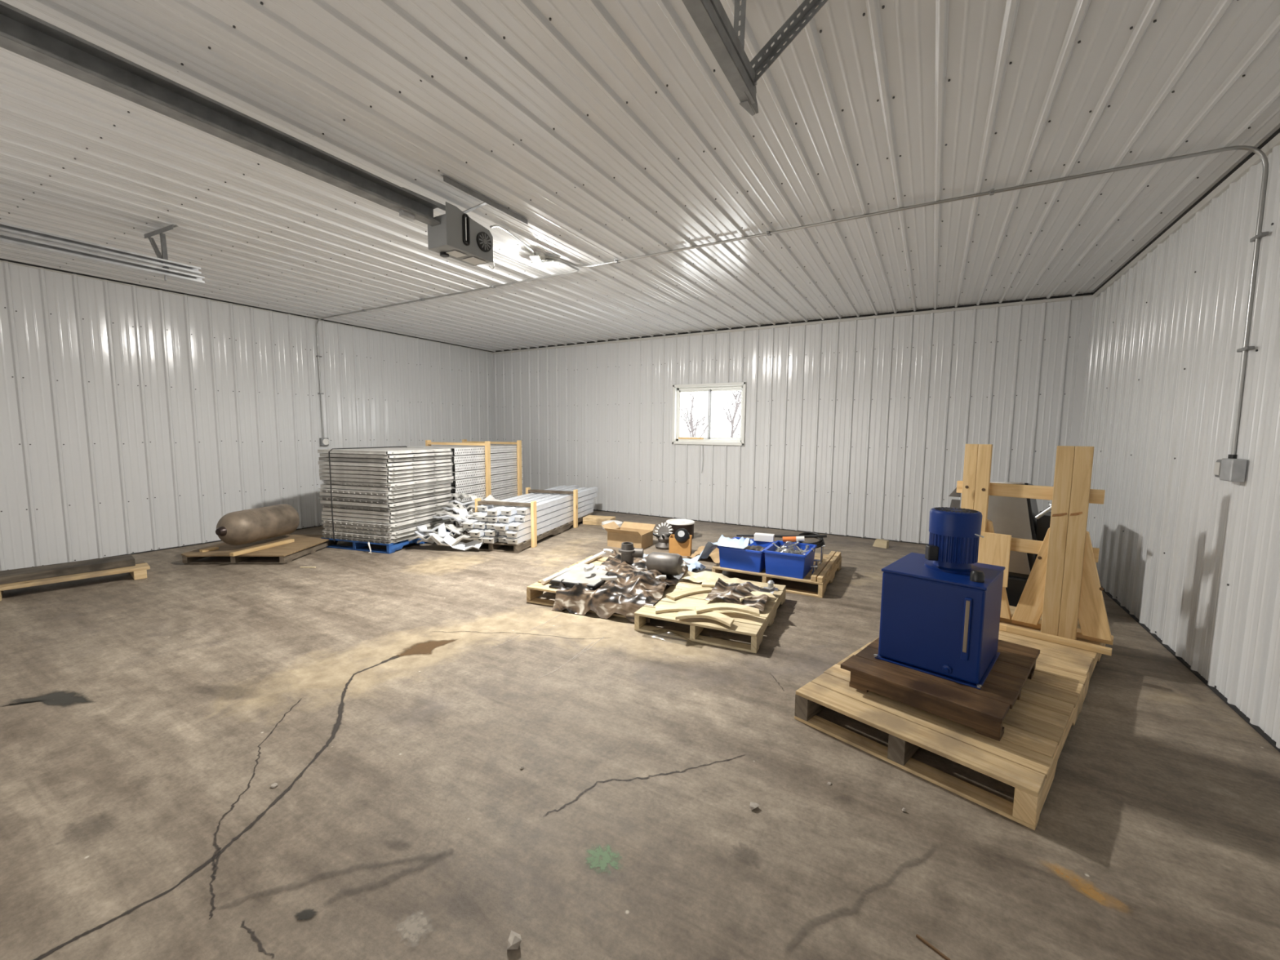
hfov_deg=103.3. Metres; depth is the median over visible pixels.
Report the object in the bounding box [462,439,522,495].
wooden frame
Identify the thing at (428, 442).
wooden frame
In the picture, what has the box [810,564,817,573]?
pipe fitting
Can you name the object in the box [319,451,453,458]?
panel
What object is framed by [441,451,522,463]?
channel
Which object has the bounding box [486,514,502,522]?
channel
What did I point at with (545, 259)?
conduit
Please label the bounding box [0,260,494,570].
wall
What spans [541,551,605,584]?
pipe
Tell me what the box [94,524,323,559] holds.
baseboard
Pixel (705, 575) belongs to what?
paper
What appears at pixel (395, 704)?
floor
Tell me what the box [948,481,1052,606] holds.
hood
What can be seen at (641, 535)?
carton
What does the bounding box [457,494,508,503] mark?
strip
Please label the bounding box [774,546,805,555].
fittings
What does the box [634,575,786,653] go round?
pallet
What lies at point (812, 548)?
bolt
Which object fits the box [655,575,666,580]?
fitting
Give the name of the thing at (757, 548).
fittings
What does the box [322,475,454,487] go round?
panel
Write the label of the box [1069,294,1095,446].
trim
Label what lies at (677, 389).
window
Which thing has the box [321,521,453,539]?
panel
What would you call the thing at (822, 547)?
pipe fitting
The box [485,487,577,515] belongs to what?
channel
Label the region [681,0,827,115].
metal bracket
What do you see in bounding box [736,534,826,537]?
pipe
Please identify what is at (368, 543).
strap tail
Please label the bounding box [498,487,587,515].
channel
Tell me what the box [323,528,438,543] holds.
panel
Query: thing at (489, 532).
channel
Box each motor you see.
[645,551,685,575]
[674,528,689,543]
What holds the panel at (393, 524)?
on the panel at (326, 524)
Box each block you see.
[582,515,615,525]
[872,538,888,548]
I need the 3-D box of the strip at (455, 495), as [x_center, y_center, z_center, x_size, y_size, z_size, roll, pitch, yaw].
[-2.281,0.258,6.868,0.618,0.155,0.138,3,6,24]
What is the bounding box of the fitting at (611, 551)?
[603,548,613,553]
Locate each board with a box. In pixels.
[655,603,700,613]
[666,586,711,599]
[675,609,733,626]
[694,602,759,616]
[702,581,761,590]
[739,591,776,601]
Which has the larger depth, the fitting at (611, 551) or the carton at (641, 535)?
the carton at (641, 535)
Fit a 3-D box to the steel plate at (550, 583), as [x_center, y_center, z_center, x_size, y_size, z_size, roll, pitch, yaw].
[-0.725,0.885,4.265,0.106,0.021,0.053,3,6,23]
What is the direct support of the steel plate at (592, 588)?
on the steel plate at (551, 585)
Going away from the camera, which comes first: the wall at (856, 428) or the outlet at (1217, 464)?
the outlet at (1217, 464)
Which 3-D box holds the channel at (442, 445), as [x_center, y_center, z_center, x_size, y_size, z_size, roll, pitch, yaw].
[-3.154,-0.504,8.144,0.254,0.100,1.780,2,6,18]
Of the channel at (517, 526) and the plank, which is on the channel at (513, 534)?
the channel at (517, 526)
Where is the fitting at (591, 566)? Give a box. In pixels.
[583,563,594,572]
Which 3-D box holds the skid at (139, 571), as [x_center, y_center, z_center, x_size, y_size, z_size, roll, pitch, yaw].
[-5.259,0.914,4.673,0.430,0.113,1.020,5,7,40]
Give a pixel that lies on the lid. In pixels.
(619, 523)
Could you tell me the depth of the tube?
5.12 m
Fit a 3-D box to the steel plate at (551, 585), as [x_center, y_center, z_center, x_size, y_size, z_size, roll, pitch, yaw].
[-0.472,0.887,4.496,0.420,0.020,0.600,3,6,21]
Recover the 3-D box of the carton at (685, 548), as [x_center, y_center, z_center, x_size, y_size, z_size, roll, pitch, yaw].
[0.491,0.784,6.110,0.256,0.210,0.226,2,6,10]
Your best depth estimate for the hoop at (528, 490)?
7.66 m
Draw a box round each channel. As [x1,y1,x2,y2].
[406,444,462,447]
[416,444,465,448]
[424,444,503,448]
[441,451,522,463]
[442,444,522,455]
[447,457,522,471]
[448,471,523,487]
[450,464,522,479]
[450,477,523,494]
[452,484,522,503]
[453,490,523,507]
[453,520,462,527]
[460,519,479,528]
[468,528,486,537]
[470,511,487,517]
[471,535,486,542]
[473,520,488,528]
[475,512,489,521]
[476,484,567,511]
[481,534,499,543]
[482,528,498,536]
[484,521,499,528]
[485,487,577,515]
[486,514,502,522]
[492,484,578,507]
[493,520,515,530]
[496,513,517,523]
[497,528,510,535]
[497,535,508,542]
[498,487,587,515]
[505,502,592,537]
[506,507,593,544]
[507,497,594,530]
[512,492,596,521]
[515,486,598,515]
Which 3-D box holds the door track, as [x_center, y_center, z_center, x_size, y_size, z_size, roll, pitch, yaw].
[-4.666,-1.673,2.692,0.556,0.471,3.570,4,6,30]
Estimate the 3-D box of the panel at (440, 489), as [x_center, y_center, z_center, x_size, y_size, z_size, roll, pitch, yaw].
[-3.286,0.141,6.620,1.111,0.039,1.175,2,6,18]
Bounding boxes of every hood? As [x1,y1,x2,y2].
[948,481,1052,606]
[948,487,960,497]
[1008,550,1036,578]
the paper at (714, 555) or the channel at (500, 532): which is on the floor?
the paper at (714, 555)
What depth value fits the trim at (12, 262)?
6.24 m
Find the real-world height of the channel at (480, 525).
0.076 m
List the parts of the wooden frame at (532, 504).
post, post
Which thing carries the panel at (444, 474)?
on the panel at (446, 477)
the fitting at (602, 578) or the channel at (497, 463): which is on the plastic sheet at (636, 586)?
the fitting at (602, 578)
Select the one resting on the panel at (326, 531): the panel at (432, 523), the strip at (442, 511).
the panel at (432, 523)
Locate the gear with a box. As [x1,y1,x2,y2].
[654,522,673,537]
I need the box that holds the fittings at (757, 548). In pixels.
[735,545,766,551]
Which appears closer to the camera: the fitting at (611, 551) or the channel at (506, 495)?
the fitting at (611, 551)
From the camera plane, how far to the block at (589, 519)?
7.93 m
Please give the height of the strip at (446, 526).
0.151 m
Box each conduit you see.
[315,257,579,438]
[546,145,1268,454]
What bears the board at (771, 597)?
on the plastic sheet at (732, 593)
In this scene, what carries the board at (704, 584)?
on the board at (675, 595)
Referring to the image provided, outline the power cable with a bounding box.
[489,224,536,254]
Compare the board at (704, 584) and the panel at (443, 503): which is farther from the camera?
the panel at (443, 503)
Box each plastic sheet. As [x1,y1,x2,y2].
[551,546,690,622]
[704,577,775,611]
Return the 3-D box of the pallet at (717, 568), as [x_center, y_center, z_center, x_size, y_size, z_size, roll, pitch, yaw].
[1.452,0.912,5.263,1.057,0.135,1.160,4,6,29]
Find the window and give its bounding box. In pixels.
[671,382,746,445]
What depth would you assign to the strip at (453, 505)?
6.71 m
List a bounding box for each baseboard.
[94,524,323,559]
[593,509,928,544]
[1101,586,1279,752]
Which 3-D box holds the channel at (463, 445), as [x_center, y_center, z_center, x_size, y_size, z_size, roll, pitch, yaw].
[-2.912,-0.493,8.049,0.254,0.100,1.780,2,6,18]
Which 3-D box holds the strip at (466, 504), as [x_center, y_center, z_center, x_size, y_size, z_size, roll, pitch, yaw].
[-2.185,0.332,6.758,0.816,0.132,0.157,2,6,17]
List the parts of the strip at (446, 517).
bent strip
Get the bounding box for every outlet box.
[319,437,329,445]
[1213,454,1247,482]
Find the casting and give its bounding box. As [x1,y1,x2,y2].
[652,532,673,550]
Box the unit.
[873,506,1005,689]
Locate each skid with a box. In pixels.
[0,559,150,600]
[840,637,1039,741]
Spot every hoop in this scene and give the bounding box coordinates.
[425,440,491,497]
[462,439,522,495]
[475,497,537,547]
[525,487,577,528]
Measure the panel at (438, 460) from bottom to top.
0.039 m
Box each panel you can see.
[317,447,451,454]
[318,458,451,466]
[318,465,452,475]
[318,483,450,495]
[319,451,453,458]
[319,454,452,462]
[319,462,452,471]
[319,469,452,479]
[319,486,452,499]
[319,489,450,503]
[320,472,452,483]
[320,479,453,491]
[320,493,452,507]
[320,496,453,511]
[321,504,448,519]
[321,508,449,524]
[321,510,453,528]
[321,518,441,531]
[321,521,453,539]
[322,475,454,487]
[322,499,453,515]
[323,519,450,535]
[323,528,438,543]
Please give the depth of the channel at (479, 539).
6.14 m
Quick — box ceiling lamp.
[525,251,554,268]
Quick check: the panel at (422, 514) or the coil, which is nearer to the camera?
the coil
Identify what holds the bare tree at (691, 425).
on the ground
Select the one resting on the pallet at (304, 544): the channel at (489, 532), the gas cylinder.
the gas cylinder
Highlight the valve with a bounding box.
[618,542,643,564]
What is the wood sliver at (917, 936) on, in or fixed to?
on the floor
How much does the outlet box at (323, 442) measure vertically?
0.115 m
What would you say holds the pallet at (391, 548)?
on the floor
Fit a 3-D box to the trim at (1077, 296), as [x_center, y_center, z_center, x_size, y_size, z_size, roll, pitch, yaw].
[1.058,-2.350,8.052,9.430,0.060,0.031,4,6,30]
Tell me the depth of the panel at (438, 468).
6.12 m
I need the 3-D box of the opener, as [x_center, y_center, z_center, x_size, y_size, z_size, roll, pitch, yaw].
[-2.119,-1.607,1.975,0.276,0.427,4.601,4,6,30]
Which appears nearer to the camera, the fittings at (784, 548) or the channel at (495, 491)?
the fittings at (784, 548)
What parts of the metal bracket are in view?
rail, rail, plate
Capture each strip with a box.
[408,529,483,551]
[416,523,463,543]
[427,524,467,533]
[432,511,477,523]
[434,523,471,533]
[437,506,475,521]
[445,502,475,514]
[448,500,475,506]
[452,493,483,501]
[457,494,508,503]
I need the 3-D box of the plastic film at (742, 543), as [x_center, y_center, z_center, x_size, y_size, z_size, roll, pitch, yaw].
[0.803,0.695,5.115,0.600,0.282,0.340,4,6,29]
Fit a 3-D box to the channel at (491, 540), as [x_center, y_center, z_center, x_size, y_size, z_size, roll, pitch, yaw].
[-1.486,0.610,7.322,0.141,0.076,2.658,2,6,15]
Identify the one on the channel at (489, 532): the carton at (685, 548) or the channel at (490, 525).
the channel at (490, 525)
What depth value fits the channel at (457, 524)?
7.15 m
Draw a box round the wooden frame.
[956,444,1113,655]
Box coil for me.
[794,531,825,548]
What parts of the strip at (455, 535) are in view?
bent strip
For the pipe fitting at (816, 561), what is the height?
0.116 m
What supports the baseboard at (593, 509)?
attached to the wall at (856, 428)
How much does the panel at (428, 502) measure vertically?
0.039 m
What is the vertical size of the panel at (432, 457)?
0.039 m
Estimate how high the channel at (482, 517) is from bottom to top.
0.076 m
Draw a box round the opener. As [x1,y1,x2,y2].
[0,0,527,270]
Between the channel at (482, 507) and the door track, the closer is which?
the door track
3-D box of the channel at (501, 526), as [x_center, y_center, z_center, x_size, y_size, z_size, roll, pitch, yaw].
[-1.338,0.454,7.281,0.141,0.076,2.658,2,6,15]
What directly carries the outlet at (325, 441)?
attached to the outlet box at (323, 442)
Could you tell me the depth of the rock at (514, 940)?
1.43 m
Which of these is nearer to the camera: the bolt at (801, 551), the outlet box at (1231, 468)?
the outlet box at (1231, 468)
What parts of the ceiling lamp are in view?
panel, panel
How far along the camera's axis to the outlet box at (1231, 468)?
2.80 m
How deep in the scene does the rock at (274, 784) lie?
2.07 m
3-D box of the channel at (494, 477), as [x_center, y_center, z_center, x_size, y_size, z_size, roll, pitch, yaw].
[-2.418,-0.028,7.943,0.254,0.100,1.780,2,6,18]
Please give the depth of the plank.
4.62 m
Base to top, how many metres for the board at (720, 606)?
0.022 m
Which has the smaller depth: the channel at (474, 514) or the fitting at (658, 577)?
the fitting at (658, 577)
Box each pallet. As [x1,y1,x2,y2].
[181,534,337,564]
[320,528,454,554]
[463,512,593,553]
[526,555,688,617]
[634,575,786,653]
[711,552,841,598]
[794,605,1106,830]
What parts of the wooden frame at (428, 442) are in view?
post, post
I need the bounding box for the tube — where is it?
[782,536,804,542]
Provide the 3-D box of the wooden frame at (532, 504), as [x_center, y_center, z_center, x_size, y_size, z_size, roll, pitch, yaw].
[-1.716,0.542,6.465,0.832,0.580,0.085,2,6,15]
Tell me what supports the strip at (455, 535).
on the strip at (463, 546)
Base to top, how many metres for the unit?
0.792 m
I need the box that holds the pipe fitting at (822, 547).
[819,545,825,564]
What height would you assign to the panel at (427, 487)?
0.039 m
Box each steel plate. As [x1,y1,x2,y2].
[549,582,559,585]
[549,584,571,588]
[550,563,613,587]
[564,583,573,587]
[589,581,604,590]
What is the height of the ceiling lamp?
0.131 m
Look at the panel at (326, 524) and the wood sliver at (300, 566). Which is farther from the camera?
the panel at (326, 524)
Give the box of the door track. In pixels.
[0,222,204,284]
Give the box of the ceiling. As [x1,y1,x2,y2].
[0,0,1279,351]
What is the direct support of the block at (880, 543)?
on the floor
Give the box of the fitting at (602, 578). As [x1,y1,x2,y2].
[600,576,617,580]
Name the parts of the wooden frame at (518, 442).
post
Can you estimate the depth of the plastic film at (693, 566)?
5.36 m
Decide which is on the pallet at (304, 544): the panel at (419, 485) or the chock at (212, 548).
the chock at (212, 548)
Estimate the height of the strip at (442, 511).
0.217 m
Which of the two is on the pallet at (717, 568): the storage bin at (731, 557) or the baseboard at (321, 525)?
the storage bin at (731, 557)
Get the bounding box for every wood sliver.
[299,566,315,568]
[915,933,950,959]
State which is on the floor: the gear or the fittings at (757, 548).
the gear
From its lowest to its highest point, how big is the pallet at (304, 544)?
0.108 m
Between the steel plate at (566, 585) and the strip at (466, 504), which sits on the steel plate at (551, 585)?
the steel plate at (566, 585)
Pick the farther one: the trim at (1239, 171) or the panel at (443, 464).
the panel at (443, 464)
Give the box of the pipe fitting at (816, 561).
[813,559,820,569]
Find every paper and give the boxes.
[680,570,747,583]
[687,546,719,563]
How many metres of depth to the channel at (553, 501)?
7.12 m
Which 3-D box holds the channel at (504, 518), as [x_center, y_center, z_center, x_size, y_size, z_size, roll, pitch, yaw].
[-1.317,0.366,7.351,0.141,0.076,2.658,2,6,15]
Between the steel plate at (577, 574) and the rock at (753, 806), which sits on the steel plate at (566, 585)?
the steel plate at (577, 574)
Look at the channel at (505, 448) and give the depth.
7.59 m
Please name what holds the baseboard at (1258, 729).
attached to the wall at (1193, 554)
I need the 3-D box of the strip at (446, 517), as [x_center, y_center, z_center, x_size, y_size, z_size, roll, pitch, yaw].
[-2.268,0.532,6.481,0.855,0.217,0.211,2,6,17]
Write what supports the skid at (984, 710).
on the pallet at (1037, 728)
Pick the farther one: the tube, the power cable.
the tube
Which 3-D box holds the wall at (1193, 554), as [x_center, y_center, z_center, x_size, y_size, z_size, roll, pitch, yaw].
[2.789,-0.235,1.823,0.020,3.117,9.420,4,6,30]
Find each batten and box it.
[810,551,835,581]
[817,551,840,582]
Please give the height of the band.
1.135 m
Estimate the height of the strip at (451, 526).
0.108 m
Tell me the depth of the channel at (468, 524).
6.19 m
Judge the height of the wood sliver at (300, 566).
0.008 m
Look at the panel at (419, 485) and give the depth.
6.14 m
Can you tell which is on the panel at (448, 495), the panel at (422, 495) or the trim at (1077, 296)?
the panel at (422, 495)
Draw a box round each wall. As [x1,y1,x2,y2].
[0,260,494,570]
[493,296,1082,543]
[1081,145,1279,748]
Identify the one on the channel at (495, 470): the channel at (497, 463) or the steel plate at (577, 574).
the channel at (497, 463)
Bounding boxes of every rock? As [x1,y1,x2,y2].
[271,782,277,787]
[506,930,521,949]
[749,801,759,809]
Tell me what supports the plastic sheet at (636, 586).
on the pallet at (536, 589)
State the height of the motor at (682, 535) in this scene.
0.202 m
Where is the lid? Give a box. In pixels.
[601,520,622,528]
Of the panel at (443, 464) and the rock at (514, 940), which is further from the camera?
the panel at (443, 464)
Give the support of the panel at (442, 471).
on the panel at (444, 474)
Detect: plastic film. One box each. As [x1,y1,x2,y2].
[643,554,706,571]
[685,534,753,563]
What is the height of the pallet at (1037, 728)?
0.152 m
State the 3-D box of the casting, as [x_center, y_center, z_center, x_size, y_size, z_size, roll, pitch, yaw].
[0.315,0.751,6.390,0.313,0.220,0.320,1,5,1]
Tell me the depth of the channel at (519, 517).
7.00 m
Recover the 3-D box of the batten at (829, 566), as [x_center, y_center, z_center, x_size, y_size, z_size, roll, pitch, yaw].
[1.887,0.848,5.017,0.045,0.045,1.140,4,6,29]
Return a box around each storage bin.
[717,537,775,572]
[763,540,817,578]
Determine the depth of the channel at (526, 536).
6.87 m
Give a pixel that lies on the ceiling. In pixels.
(614, 128)
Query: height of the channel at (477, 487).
0.100 m
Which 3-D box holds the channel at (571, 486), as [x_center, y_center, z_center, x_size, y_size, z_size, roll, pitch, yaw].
[-1.504,0.243,7.778,0.141,0.076,2.658,2,6,15]
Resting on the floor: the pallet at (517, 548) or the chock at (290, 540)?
the pallet at (517, 548)
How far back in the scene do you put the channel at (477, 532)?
6.08 m
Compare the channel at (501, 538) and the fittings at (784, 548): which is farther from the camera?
the channel at (501, 538)
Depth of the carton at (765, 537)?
5.26 m
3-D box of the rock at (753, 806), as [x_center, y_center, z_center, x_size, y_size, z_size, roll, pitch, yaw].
[0.444,1.276,1.980,0.036,0.017,0.033,-3,7,-36]
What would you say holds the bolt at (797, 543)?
on the fittings at (784, 548)
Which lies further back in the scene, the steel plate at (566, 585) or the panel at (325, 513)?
the panel at (325, 513)
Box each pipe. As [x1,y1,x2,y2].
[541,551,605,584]
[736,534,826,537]
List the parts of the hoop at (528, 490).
post, post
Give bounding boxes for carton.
[601,521,655,549]
[668,533,692,555]
[754,532,774,542]
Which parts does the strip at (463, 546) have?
bent strip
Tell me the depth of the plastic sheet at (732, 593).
3.94 m
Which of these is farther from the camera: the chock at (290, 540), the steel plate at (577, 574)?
the chock at (290, 540)
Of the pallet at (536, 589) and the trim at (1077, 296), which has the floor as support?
the pallet at (536, 589)
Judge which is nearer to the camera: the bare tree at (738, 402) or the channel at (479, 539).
the channel at (479, 539)
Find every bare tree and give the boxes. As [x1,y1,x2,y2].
[680,391,721,437]
[720,391,741,437]
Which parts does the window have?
sash, meeting rail, sash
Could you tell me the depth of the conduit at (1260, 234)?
2.85 m
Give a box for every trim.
[0,257,493,352]
[492,292,1093,354]
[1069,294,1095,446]
[1093,128,1279,297]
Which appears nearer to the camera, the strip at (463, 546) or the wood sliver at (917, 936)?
the wood sliver at (917, 936)
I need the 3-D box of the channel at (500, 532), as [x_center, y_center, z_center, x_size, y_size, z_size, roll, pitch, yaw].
[-1.317,0.526,7.373,0.141,0.076,2.658,2,6,15]
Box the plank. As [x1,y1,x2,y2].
[0,554,135,584]
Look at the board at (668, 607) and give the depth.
3.78 m
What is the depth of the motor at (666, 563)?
4.57 m
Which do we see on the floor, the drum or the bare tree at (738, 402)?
the drum
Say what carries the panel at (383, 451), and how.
on the panel at (439, 453)
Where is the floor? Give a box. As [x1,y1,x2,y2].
[0,510,1279,959]
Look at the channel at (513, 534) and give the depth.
6.82 m
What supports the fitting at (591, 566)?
on the plastic sheet at (636, 586)
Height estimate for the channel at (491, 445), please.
0.100 m
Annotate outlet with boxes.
[322,438,329,444]
[1213,462,1221,475]
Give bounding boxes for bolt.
[771,542,782,551]
[786,541,799,547]
[792,548,806,553]
[800,547,813,555]
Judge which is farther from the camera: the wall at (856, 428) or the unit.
the wall at (856, 428)
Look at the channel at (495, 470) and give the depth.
7.63 m
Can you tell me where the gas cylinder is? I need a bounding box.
[215,503,299,545]
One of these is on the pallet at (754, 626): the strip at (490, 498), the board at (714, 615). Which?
the board at (714, 615)
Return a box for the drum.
[666,518,694,538]
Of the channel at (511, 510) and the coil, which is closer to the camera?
the coil
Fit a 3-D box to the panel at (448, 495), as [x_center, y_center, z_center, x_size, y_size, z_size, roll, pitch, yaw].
[-3.282,0.236,6.625,1.110,0.039,1.175,2,6,17]
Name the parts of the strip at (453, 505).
bent strip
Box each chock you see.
[199,546,218,552]
[229,538,294,556]
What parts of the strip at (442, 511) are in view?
bent strip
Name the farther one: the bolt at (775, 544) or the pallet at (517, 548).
the pallet at (517, 548)
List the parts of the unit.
tank, tank lid, motor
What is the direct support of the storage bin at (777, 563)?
on the pallet at (717, 568)
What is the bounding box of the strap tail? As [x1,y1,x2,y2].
[367,542,371,553]
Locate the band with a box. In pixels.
[328,445,406,541]
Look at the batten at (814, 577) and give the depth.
4.89 m
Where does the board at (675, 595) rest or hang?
on the pallet at (754, 626)

